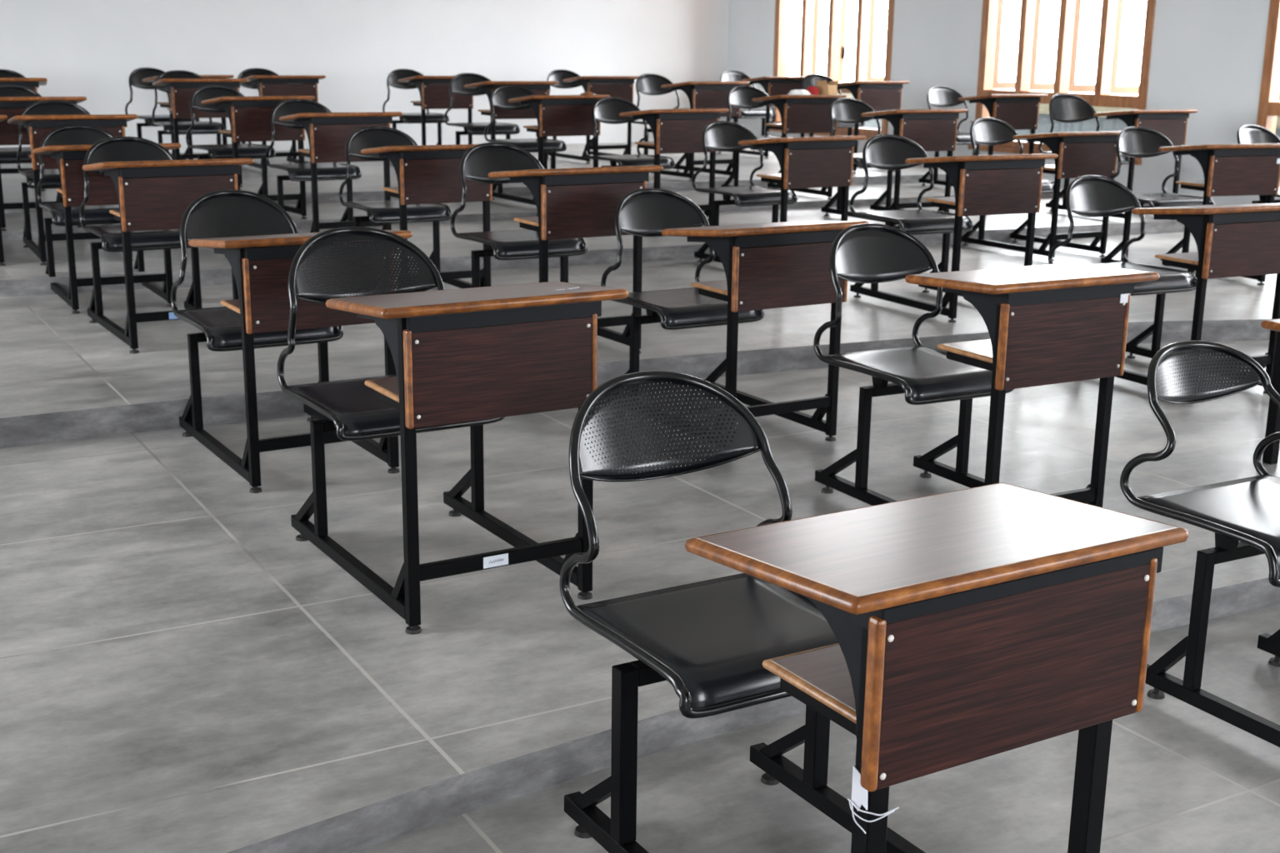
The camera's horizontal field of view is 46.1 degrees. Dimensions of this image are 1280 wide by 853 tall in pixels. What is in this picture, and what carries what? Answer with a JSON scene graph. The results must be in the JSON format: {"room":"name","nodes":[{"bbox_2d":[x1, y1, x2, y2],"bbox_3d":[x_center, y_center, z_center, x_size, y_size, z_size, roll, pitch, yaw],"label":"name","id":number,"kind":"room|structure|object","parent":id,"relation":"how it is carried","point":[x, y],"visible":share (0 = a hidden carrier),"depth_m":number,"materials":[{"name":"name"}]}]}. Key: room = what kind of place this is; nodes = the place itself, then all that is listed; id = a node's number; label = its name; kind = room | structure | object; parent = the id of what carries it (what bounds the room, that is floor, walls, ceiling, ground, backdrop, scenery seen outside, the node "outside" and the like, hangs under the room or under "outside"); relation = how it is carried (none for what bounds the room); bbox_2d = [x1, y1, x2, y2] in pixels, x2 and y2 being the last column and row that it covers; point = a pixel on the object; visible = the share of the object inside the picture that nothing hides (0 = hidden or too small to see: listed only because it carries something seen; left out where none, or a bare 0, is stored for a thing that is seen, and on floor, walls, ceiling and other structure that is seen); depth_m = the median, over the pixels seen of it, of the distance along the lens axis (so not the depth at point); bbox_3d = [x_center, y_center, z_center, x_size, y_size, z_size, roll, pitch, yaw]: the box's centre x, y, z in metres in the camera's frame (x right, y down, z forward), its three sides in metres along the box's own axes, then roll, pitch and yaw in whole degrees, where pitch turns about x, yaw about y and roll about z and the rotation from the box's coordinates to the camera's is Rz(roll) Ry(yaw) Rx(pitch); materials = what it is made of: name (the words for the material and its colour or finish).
{"room":"classroom","nodes":[
{"label":"classroom","id":0,"kind":"room"},
{"bbox_2d":[0,0,729,153],"bbox_3d":[-4.968,-3.973,13.300,14.020,4.050,0.200,-7,16,-29],"label":"wall","id":1,"kind":"structure","parent":0,"point":[91,49],"depth_m":14.63,"materials":[{"name":"white paint"}]},
{"bbox_2d":[0,142,1279,852],"bbox_3d":[-0.498,-0.329,6.176,13.620,0.385,17.800,-7,16,-29],"label":"floor","id":2,"kind":"structure","parent":0,"point":[181,672],"depth_m":3.81,"materials":[{"name":"tile"}]},
{"bbox_2d":[0,115,7,265],"bbox_3d":[-3.653,-1.277,7.837,0.596,0.796,0.953,-7,16,-29],"label":"school desk","id":3,"kind":"object","parent":2,"relation":"on","point":[2,117],"visible":1,"depth_m":7.65,"materials":[{"name":"black metal"}]},
{"bbox_2d":[0,69,47,191],"bbox_3d":[-4.439,-2.079,10.495,0.596,0.796,0.953,-5,15,-22],"label":"school desk","id":4,"kind":"object","parent":2,"relation":"on","point":[7,77],"visible":0.26,"depth_m":10.09,"materials":[{"name":"black metal"}]},
{"bbox_2d":[0,85,86,230],"bbox_3d":[-3.694,-1.633,9.037,0.596,0.796,0.953,-7,16,-29],"label":"school desk","id":5,"kind":"object","parent":2,"relation":"on","point":[14,99],"visible":0.4,"depth_m":8.63,"materials":[{"name":"black metal"}]},
{"bbox_2d":[7,100,138,265],"bbox_3d":[-3.065,-1.332,8.083,0.596,0.796,0.953,-7,16,-27],"label":"school desk","id":6,"kind":"object","parent":2,"relation":"on","point":[41,117],"visible":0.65,"depth_m":7.71,"materials":[{"name":"black metal"}]},
{"bbox_2d":[32,125,181,314],"bbox_3d":[-2.587,-1.017,7.204,0.596,0.796,0.953,-7,16,-29],"label":"school desk","id":7,"kind":"object","parent":2,"relation":"on","point":[69,145],"visible":0.51,"depth_m":6.95,"materials":[{"name":"black metal"}]},
{"bbox_2d":[79,136,254,354],"bbox_3d":[-2.048,-0.796,6.354,0.596,0.796,0.953,-8,16,-30],"label":"school desk","id":8,"kind":"object","parent":2,"relation":"on","point":[154,189],"visible":0.84,"depth_m":5.97,"materials":[{"name":"black metal"}]},
{"bbox_2d":[125,67,234,159],"bbox_3d":[-3.708,-2.444,11.976,0.596,0.796,0.953,-12,19,-40],"label":"school desk","id":9,"kind":"object","parent":2,"relation":"on","point":[142,77],"visible":0.3,"depth_m":12.02,"materials":[{"name":"black metal"}]},
{"bbox_2d":[152,70,248,186],"bbox_3d":[-3.244,-2.178,10.946,0.596,0.796,0.953,-7,16,-27],"label":"school desk","id":10,"kind":"object","parent":2,"relation":"on","point":[181,85],"visible":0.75,"depth_m":10.54,"materials":[{"name":"brown wood"}]},
{"bbox_2d":[185,85,314,219],"bbox_3d":[-2.526,-1.753,9.571,0.596,0.796,0.953,-9,17,-34],"label":"school desk","id":11,"kind":"object","parent":2,"relation":"on","point":[248,117],"visible":0.79,"depth_m":9.27,"materials":[{"name":"brown wood"}]},
{"bbox_2d":[237,68,325,169],"bbox_3d":[-2.994,-2.521,12.313,0.596,0.796,0.953,-7,16,-29],"label":"school desk","id":12,"kind":"object","parent":2,"relation":"on","point":[267,82],"visible":0.42,"depth_m":11.91,"materials":[{"name":"brown wood"}]},
{"bbox_2d":[170,190,412,493],"bbox_3d":[-1.181,-0.318,4.882,0.595,0.816,0.943,-8,16,-30],"label":"school desk","id":13,"kind":"object","parent":2,"relation":"on","point":[260,241],"visible":0.79,"depth_m":4.69,"materials":[{"name":"black metal"}]},
{"bbox_2d":[225,299,239,308],"bbox_3d":[-1.028,-0.380,4.607,0.433,0.015,0.211,-8,16,-30],"label":"shelf","id":14,"kind":"object","parent":13,"relation":"attached to","point":[229,303],"depth_m":4.53,"materials":[{"name":"brown wood"}]},
{"bbox_2d":[265,99,402,232],"bbox_3d":[-1.823,-1.478,8.720,0.596,0.796,0.953,-8,16,-30],"label":"school desk","id":15,"kind":"object","parent":2,"relation":"on","point":[328,132],"visible":0.82,"depth_m":8.36,"materials":[{"name":"black metal"}]},
{"bbox_2d":[339,125,492,289],"bbox_3d":[-1.132,-1.061,7.450,0.596,0.796,0.953,-8,16,-30],"label":"school desk","id":16,"kind":"object","parent":2,"relation":"on","point":[428,176],"visible":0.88,"depth_m":7.13,"materials":[{"name":"black metal"}]},
{"bbox_2d":[387,186,398,189],"bbox_3d":[-0.984,-1.134,7.176,0.415,0.015,0.211,-8,16,-30],"label":"shelf","id":17,"kind":"object","parent":16,"relation":"attached to","point":[391,187],"depth_m":7.10,"materials":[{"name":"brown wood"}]},
{"bbox_2d":[382,69,473,162],"bbox_3d":[-1.833,-2.650,12.883,0.596,0.796,0.953,-8,17,-31],"label":"school desk","id":18,"kind":"object","parent":2,"relation":"on","point":[434,92],"visible":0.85,"depth_m":12.54,"materials":[{"name":"black metal"}]},
{"bbox_2d":[276,226,628,634],"bbox_3d":[-0.542,-0.045,3.819,0.614,0.823,0.982,-8,16,-30],"label":"school desk","id":19,"kind":"object","parent":2,"relation":"on","point":[473,357],"visible":0.98,"depth_m":3.48,"materials":[{"name":"black metal"}]},
{"bbox_2d":[370,377,398,394],"bbox_3d":[-0.390,-0.104,3.548,0.443,0.015,0.211,-8,16,-30],"label":"shelf","id":20,"kind":"object","parent":19,"relation":"attached to","point":[384,386],"depth_m":3.47,"materials":[{"name":"brown wood"}]},
{"bbox_2d":[444,72,558,169],"bbox_3d":[-1.101,-2.256,11.359,0.596,0.796,0.953,-8,16,-30],"label":"school desk","id":21,"kind":"object","parent":2,"relation":"on","point":[467,83],"visible":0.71,"depth_m":11.26,"materials":[{"name":"brown wood"}]},
{"bbox_2d":[484,85,609,205],"bbox_3d":[-0.702,-1.967,10.511,0.596,0.796,0.953,-8,17,-30],"label":"school desk","id":22,"kind":"object","parent":2,"relation":"on","point":[557,115],"visible":0.81,"depth_m":10.15,"materials":[{"name":"brown wood"}]},
{"bbox_2d":[580,91,594,94],"bbox_3d":[-0.358,-2.273,10.255,0.108,0.027,0.074,-7,16,-29],"label":"paper wrapper","id":23,"kind":"object","parent":22,"relation":"on","point":[585,92],"visible":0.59,"depth_m":10.23,"materials":[{"name":"brown paper"}]},
{"bbox_2d":[450,142,663,354],"bbox_3d":[-0.408,-0.751,6.258,0.596,0.796,0.953,-8,16,-30],"label":"school desk","id":24,"kind":"object","parent":2,"relation":"on","point":[572,205],"visible":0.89,"depth_m":5.91,"materials":[{"name":"black metal"}]},
{"bbox_2d":[517,216,538,222],"bbox_3d":[-0.257,-0.823,5.984,0.415,0.015,0.211,-8,16,-30],"label":"shelf","id":25,"kind":"object","parent":24,"relation":"attached to","point":[530,219],"depth_m":5.91,"materials":[{"name":"brown wood"}]},
{"bbox_2d":[546,69,639,164],"bbox_3d":[-0.493,-2.824,13.638,0.596,0.796,0.953,-8,17,-31],"label":"school desk","id":26,"kind":"object","parent":2,"relation":"on","point":[620,87],"visible":0.51,"depth_m":13.29,"materials":[{"name":"black metal"}]},
{"bbox_2d":[584,97,729,226],"bbox_3d":[0.051,-1.714,9.748,0.596,0.796,0.953,-8,17,-32],"label":"school desk","id":27,"kind":"object","parent":2,"relation":"on","point":[674,131],"visible":0.81,"depth_m":9.38,"materials":[{"name":"black metal"}]},
{"bbox_2d":[630,73,749,181],"bbox_3d":[0.338,-2.411,12.045,0.596,0.796,0.953,-9,17,-34],"label":"school desk","id":28,"kind":"object","parent":2,"relation":"on","point":[700,95],"visible":0.56,"depth_m":11.71,"materials":[{"name":"brown wood"}]},
{"bbox_2d":[600,188,869,445],"bbox_3d":[0.266,-0.406,5.341,0.596,0.796,0.953,-8,16,-30],"label":"school desk","id":29,"kind":"object","parent":2,"relation":"on","point":[784,264],"visible":0.87,"depth_m":5.02,"materials":[{"name":"black metal"}]},
{"bbox_2d":[696,280,727,290],"bbox_3d":[0.416,-0.478,5.068,0.415,0.015,0.211,-8,16,-30],"label":"shelf","id":30,"kind":"object","parent":29,"relation":"attached to","point":[721,285],"depth_m":5.00,"materials":[{"name":"brown wood"}]},
{"bbox_2d":[717,70,804,159],"bbox_3d":[1.148,-3.030,14.534,0.596,0.796,0.953,-8,17,-32],"label":"school desk","id":31,"kind":"object","parent":2,"relation":"on","point":[772,86],"visible":0.56,"depth_m":14.16,"materials":[{"name":"black metal"}]},
{"bbox_2d":[691,120,865,263],"bbox_3d":[0.719,-1.296,8.470,0.596,0.796,0.953,-8,17,-32],"label":"school desk","id":32,"kind":"object","parent":2,"relation":"on","point":[808,162],"visible":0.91,"depth_m":8.14,"materials":[{"name":"black metal"}]},
{"bbox_2d":[759,173,780,177],"bbox_3d":[0.876,-1.369,8.200,0.415,0.015,0.211,-8,17,-32],"label":"shelf","id":33,"kind":"object","parent":32,"relation":"attached to","point":[769,175],"depth_m":8.12,"materials":[{"name":"brown wood"}]},
{"bbox_2d":[721,85,847,199],"bbox_3d":[1.014,-2.131,11.245,0.596,0.796,0.953,-7,16,-28],"label":"school desk","id":34,"kind":"object","parent":2,"relation":"on","point":[799,113],"visible":0.77,"depth_m":10.86,"materials":[{"name":"brown wood"}]},
{"bbox_2d":[788,90,810,94],"bbox_3d":[1.157,-2.419,10.880,0.176,0.040,0.133,-7,16,-29],"label":"plastic bag","id":35,"kind":"object","parent":34,"relation":"on","point":[792,92],"visible":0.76,"depth_m":10.83,"materials":[{"name":"white plastic"}]},
{"bbox_2d":[806,85,819,94],"bbox_3d":[1.258,-2.453,10.967,0.094,0.071,0.101,-7,16,-29],"label":"pouch","id":36,"kind":"object","parent":34,"relation":"on","point":[813,90],"visible":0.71,"depth_m":10.93,"materials":[{"name":"red fabric"}]},
{"bbox_2d":[815,80,839,94],"bbox_3d":[1.380,-2.483,11.022,0.106,0.114,0.172,13,19,41],"label":"cardboard box","id":37,"kind":"object","parent":34,"relation":"on","point":[824,88],"visible":0.83,"depth_m":10.98,"materials":[{"name":"brown cardboard"}]},
{"bbox_2d":[802,73,909,173],"bbox_3d":[1.777,-2.636,13.009,0.596,0.796,0.953,-8,16,-30],"label":"school desk","id":38,"kind":"object","parent":2,"relation":"on","point":[880,96],"visible":0.46,"depth_m":12.60,"materials":[{"name":"brown wood"}]},
{"bbox_2d":[559,370,1189,852],"bbox_3d":[0.253,0.400,2.465,0.612,0.808,1.024,-8,16,-30],"label":"school desk","id":39,"kind":"object","parent":2,"relation":"on","point":[941,632],"visible":1,"depth_m":2.11,"materials":[{"name":"black metal"}]},
{"bbox_2d":[771,644,855,709],"bbox_3d":[0.418,0.341,2.163,0.411,0.015,0.211,-8,16,-30],"label":"shelf","id":40,"kind":"object","parent":39,"relation":"attached to","point":[821,677],"depth_m":2.10,"materials":[{"name":"brown wood"}]},
{"bbox_2d":[847,765,899,834],"bbox_3d":[0.300,0.490,1.960,0.070,0.083,0.028,8,16,26],"label":"paper tag","id":41,"kind":"object","parent":39,"relation":"attached to","point":[859,795],"visible":1,"depth_m":1.97,"materials":[{"name":"grey paper"}]},
{"bbox_2d":[820,98,967,225],"bbox_3d":[1.654,-1.802,10.179,0.596,0.796,0.953,-7,16,-28],"label":"school desk","id":42,"kind":"object","parent":2,"relation":"on","point":[933,130],"visible":0.63,"depth_m":9.82,"materials":[{"name":"black metal"}]},
{"bbox_2d":[849,134,1057,322],"bbox_3d":[1.440,-0.982,7.264,0.596,0.796,0.953,-6,16,-26],"label":"school desk","id":43,"kind":"object","parent":2,"relation":"on","point":[983,185],"visible":0.91,"depth_m":6.90,"materials":[{"name":"black metal"}]},
{"bbox_2d":[928,196,954,204],"bbox_3d":[1.571,-1.052,6.980,0.415,0.015,0.211,-6,16,-26],"label":"shelf","id":44,"kind":"object","parent":43,"relation":"attached to","point":[948,200],"depth_m":6.91,"materials":[{"name":"brown wood"}]},
{"bbox_2d":[918,85,1047,186],"bbox_3d":[2.681,-2.310,12.036,0.596,0.796,0.953,-7,16,-29],"label":"school desk","id":45,"kind":"object","parent":2,"relation":"on","point":[1022,114],"visible":0.68,"depth_m":11.68,"materials":[{"name":"brown wood"}]},
{"bbox_2d":[813,223,1159,507],"bbox_3d":[0.899,-0.134,4.301,0.592,0.796,0.918,-7,16,-28],"label":"school desk","id":46,"kind":"object","parent":2,"relation":"on","point":[1047,324],"visible":0.95,"depth_m":4.03,"materials":[{"name":"black metal"}]},
{"bbox_2d":[944,339,992,357],"bbox_3d":[1.026,-0.211,4.043,0.371,0.015,0.211,-7,16,-28],"label":"shelf","id":47,"kind":"object","parent":46,"relation":"attached to","point":[977,348],"depth_m":4.00,"materials":[{"name":"brown wood"}]},
{"bbox_2d":[961,117,1120,260],"bbox_3d":[2.438,-1.493,9.337,0.596,0.796,0.953,-7,16,-29],"label":"school desk","id":48,"kind":"object","parent":2,"relation":"on","point":[1079,153],"visible":0.65,"depth_m":8.98,"materials":[{"name":"black metal"}]},
{"bbox_2d":[1045,165,1054,169],"bbox_3d":[2.582,-1.565,9.060,0.415,0.015,0.211,-7,16,-29],"label":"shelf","id":49,"kind":"object","parent":48,"relation":"attached to","point":[1047,167],"depth_m":8.94,"materials":[{"name":"brown wood"}]},
{"bbox_2d":[1038,93,1197,222],"bbox_3d":[3.322,-1.926,10.679,0.596,0.831,1.031,-6,16,-26],"label":"school desk","id":50,"kind":"object","parent":2,"relation":"on","point":[1063,107],"visible":0.6,"depth_m":10.30,"materials":[{"name":"brown wood"}]},
{"bbox_2d":[1047,175,1279,404],"bbox_3d":[2.139,-0.594,6.182,0.596,0.796,0.953,-6,16,-25],"label":"school desk","id":51,"kind":"object","parent":2,"relation":"on","point":[1239,239],"visible":0.78,"depth_m":5.81,"materials":[{"name":"black metal"}]},
{"bbox_2d":[1159,252,1198,264],"bbox_3d":[2.267,-0.664,5.896,0.415,0.015,0.211,-6,16,-25],"label":"shelf","id":52,"kind":"object","parent":51,"relation":"attached to","point":[1186,258],"depth_m":5.84,"materials":[{"name":"brown wood"}]},
{"bbox_2d":[1100,126,1279,284],"bbox_3d":[3.022,-1.237,8.352,0.596,0.796,0.953,-5,15,-20],"label":"school desk","id":53,"kind":"object","parent":2,"relation":"on","point":[1227,169],"visible":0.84,"depth_m":7.95,"materials":[{"name":"black metal"}]},
{"bbox_2d":[1180,180,1204,187],"bbox_3d":[3.125,-1.304,8.057,0.415,0.015,0.211,-5,15,-20],"label":"shelf","id":54,"kind":"object","parent":53,"relation":"attached to","point":[1183,183],"depth_m":8.00,"materials":[{"name":"brown wood"}]},
{"bbox_2d":[1120,340,1279,747],"bbox_3d":[1.471,0.278,3.112,0.596,0.757,0.986,-7,16,-28],"label":"chair","id":55,"kind":"object","parent":2,"relation":"on","point":[1246,511],"visible":1,"depth_m":3.30,"materials":[{"name":"black metal"}]},
{"bbox_2d":[1236,125,1279,203],"bbox_3d":[3.926,-1.345,8.826,0.596,0.796,0.953,-8,16,-30],"label":"school desk","id":56,"kind":"object","parent":2,"relation":"on","point":[1247,134],"visible":0.41,"depth_m":9.12,"materials":[{"name":"black metal"}]},
{"bbox_2d":[1260,319,1279,464],"bbox_3d":[2.465,-0.100,4.899,0.760,0.475,0.520,-7,16,-28],"label":"table","id":57,"kind":"object","parent":2,"relation":"on","point":[1270,456],"visible":0.96,"depth_m":4.92,"materials":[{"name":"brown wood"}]},
{"bbox_2d":[725,0,1279,204],"bbox_3d":[5.511,-2.783,9.113,0.200,4.050,17.800,-7,16,-29],"label":"wall","id":58,"kind":"structure","parent":0,"point":[1207,56],"depth_m":11.63,"materials":[{"name":"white paint"}]},
{"bbox_2d":[769,0,894,139],"bbox_3d":[2.103,-4.301,15.073,0.551,2.710,1.980,-7,16,-29],"label":"window","id":59,"kind":"structure","parent":58,"relation":"in","point":[810,8],"depth_m":15.10,"materials":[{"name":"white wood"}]},
{"bbox_2d":[967,0,1155,164],"bbox_3d":[3.672,-3.613,12.430,0.546,2.710,1.960,-7,16,-29],"label":"window","id":60,"kind":"structure","parent":58,"relation":"in","point":[1112,11],"depth_m":12.50,"materials":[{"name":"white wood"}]},
{"bbox_2d":[1256,0,1279,133],"bbox_3d":[5.164,-2.963,9.933,0.556,2.710,2.000,-7,16,-29],"label":"window","id":61,"kind":"structure","parent":58,"relation":"in","point":[1268,111],"depth_m":10.75,"materials":[{"name":"brown wood"}]},
{"label":"outside","id":62,"kind":"structure","parent":0,"visible":0},
{"bbox_2d":[839,81,1279,101],"bbox_3d":[3.650,-1.351,13.744,140.000,0.001,140.000,-7,16,-29],"label":"trim","id":63,"kind":"structure","parent":62,"point":[1076,83],"depth_m":96.57,"materials":[{"name":"grey"}]},
{"bbox_2d":[862,113,1279,142],"bbox_3d":[5.198,-1.965,13.313,0.200,1.400,26.000,-7,16,-29],"label":"trim","id":64,"kind":"structure","parent":63,"relation":"on","point":[1044,124],"depth_m":14.66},
{"bbox_2d":[838,93,1279,128],"bbox_3d":[5.207,-2.707,13.125,0.320,0.130,26.000,-7,16,-29],"label":"trim","id":65,"kind":"structure","parent":64,"relation":"on","point":[1043,108],"depth_m":14.24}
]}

